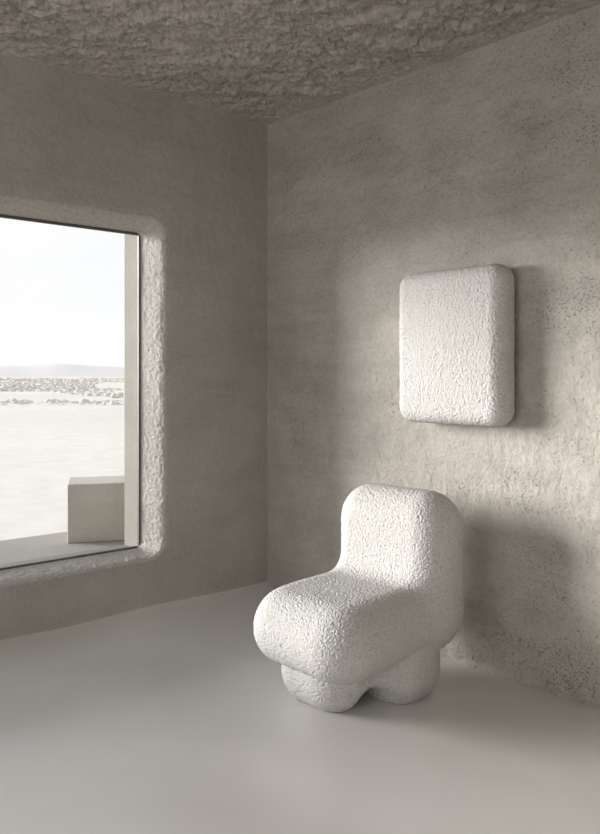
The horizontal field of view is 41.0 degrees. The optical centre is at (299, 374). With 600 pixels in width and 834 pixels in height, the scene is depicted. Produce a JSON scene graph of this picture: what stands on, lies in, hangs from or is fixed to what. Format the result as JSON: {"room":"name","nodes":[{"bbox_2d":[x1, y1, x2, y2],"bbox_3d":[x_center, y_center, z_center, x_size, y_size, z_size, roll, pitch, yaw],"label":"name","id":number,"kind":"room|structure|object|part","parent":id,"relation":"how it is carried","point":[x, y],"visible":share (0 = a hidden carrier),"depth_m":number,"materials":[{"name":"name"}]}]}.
{"room":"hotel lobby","nodes":[
{"label":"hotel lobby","id":0,"kind":"room"},
{"bbox_2d":[0,54,266,639],"bbox_3d":[-2.331,-0.120,2.579,6.100,3.040,0.316,0,0,-42],"label":"wall","id":1,"kind":"structure","parent":0,"point":[190,180],"depth_m":3.93,"materials":[{"name":"paint"}]},
{"bbox_2d":[0,214,140,569],"bbox_3d":[-2.146,0.076,2.758,3.634,1.572,0.016,0,0,-42],"label":"window","id":2,"kind":"structure","parent":1,"relation":"in","point":[1,215],"depth_m":3.96,"materials":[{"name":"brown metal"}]},
{"bbox_2d":[0,582,599,833],"bbox_3d":[-0.228,1.149,0.224,5.500,0.101,5.999,0,0,-42],"label":"floor","id":3,"kind":"structure","parent":0,"point":[170,717],"depth_m":2.60,"materials":[{"name":"grey concrete"}]},
{"bbox_2d":[253,483,463,711],"bbox_3d":[0.221,0.822,3.058,0.725,0.753,0.599,0,0,-42],"label":"lounge chair","id":4,"kind":"object","parent":3,"relation":"on","point":[377,624],"visible":1,"depth_m":2.93,"materials":[{"name":"white fabric"}]},
{"bbox_3d":[0.081,1.049,2.947,0.208,0.300,0.392,0,0,-42],"label":"leg","id":5,"kind":"part","parent":4,"relation":"part of","materials":[{"name":"white fabric"}]},
{"bbox_3d":[0.221,0.921,3.058,0.725,0.303,0.598,0,0,-42],"label":"seat","id":6,"kind":"part","parent":4,"relation":"part of","materials":[{"name":"white fabric"}]},
{"bbox_3d":[0.389,0.610,3.199,0.276,0.328,0.555,0,0,-42],"label":"backrest","id":7,"kind":"part","parent":4,"relation":"part of","materials":[{"name":"white fabric"}]},
{"bbox_3d":[0.300,1.048,3.106,0.344,0.301,0.507,0,0,-42],"label":"leg","id":8,"kind":"part","parent":4,"relation":"part of","materials":[{"name":"white fabric"}]},
{"bbox_2d":[0,0,599,124],"bbox_3d":[-0.226,-1.342,0.259,5.550,0.095,6.050,0,0,-42],"label":"ceiling","id":9,"kind":"structure","parent":0,"point":[266,62],"depth_m":3.20,"materials":[{"name":"paint"}]},
{"bbox_2d":[267,4,599,708],"bbox_3d":[1.816,-0.095,2.049,0.020,2.590,6.000,0,0,-42],"label":"wall","id":10,"kind":"structure","parent":0,"point":[487,154],"depth_m":3.31,"materials":[{"name":"paint"}]},
{"bbox_2d":[399,264,514,426],"bbox_3d":[0.627,-0.116,3.271,0.146,0.636,0.536,0,0,-42],"label":"panel","id":11,"kind":"object","parent":10,"relation":"attached to","point":[457,326],"visible":1,"depth_m":3.17,"materials":[{"name":"white paint"}]},
{"label":"outside","id":12,"kind":"structure","parent":0,"visible":0},
{"bbox_2d":[0,376,124,540],"bbox_3d":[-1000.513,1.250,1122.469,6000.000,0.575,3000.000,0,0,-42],"label":"ground","id":13,"kind":"structure","parent":12,"point":[43,445],"depth_m":13.29,"materials":[{"name":"white sand"}]},
{"bbox_2d":[0,377,124,404],"bbox_3d":[-30.250,1.205,172.845,180.976,0.997,251.691,0,0,-42],"label":"shrubs","id":14,"kind":"object","parent":13,"relation":"on","point":[31,384],"visible":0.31,"depth_m":65.14,"materials":[{"name":"grey plant"}]},
{"bbox_2d":[0,532,124,563],"bbox_3d":[-2.299,1.077,3.294,9.500,0.355,0.702,0,0,-42],"label":"ledge","id":15,"kind":"object","parent":13,"relation":"on","point":[33,547],"visible":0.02,"depth_m":4.21,"materials":[{"name":"concrete"}]},
{"bbox_2d":[67,476,124,542],"bbox_3d":[-1.060,0.742,4.493,0.460,0.315,0.320,0,0,-15],"label":"concrete block","id":16,"kind":"object","parent":15,"relation":"on","point":[96,504],"visible":0.58,"depth_m":4.32,"materials":[{"name":"grey concrete"}]},
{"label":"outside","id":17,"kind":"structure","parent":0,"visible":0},
{"bbox_2d":[0,364,124,376],"bbox_3d":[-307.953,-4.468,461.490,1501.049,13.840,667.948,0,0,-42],"label":"hills","id":18,"kind":"structure","parent":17,"point":[51,370],"depth_m":671.48,"materials":[{"name":"white"}]}
]}

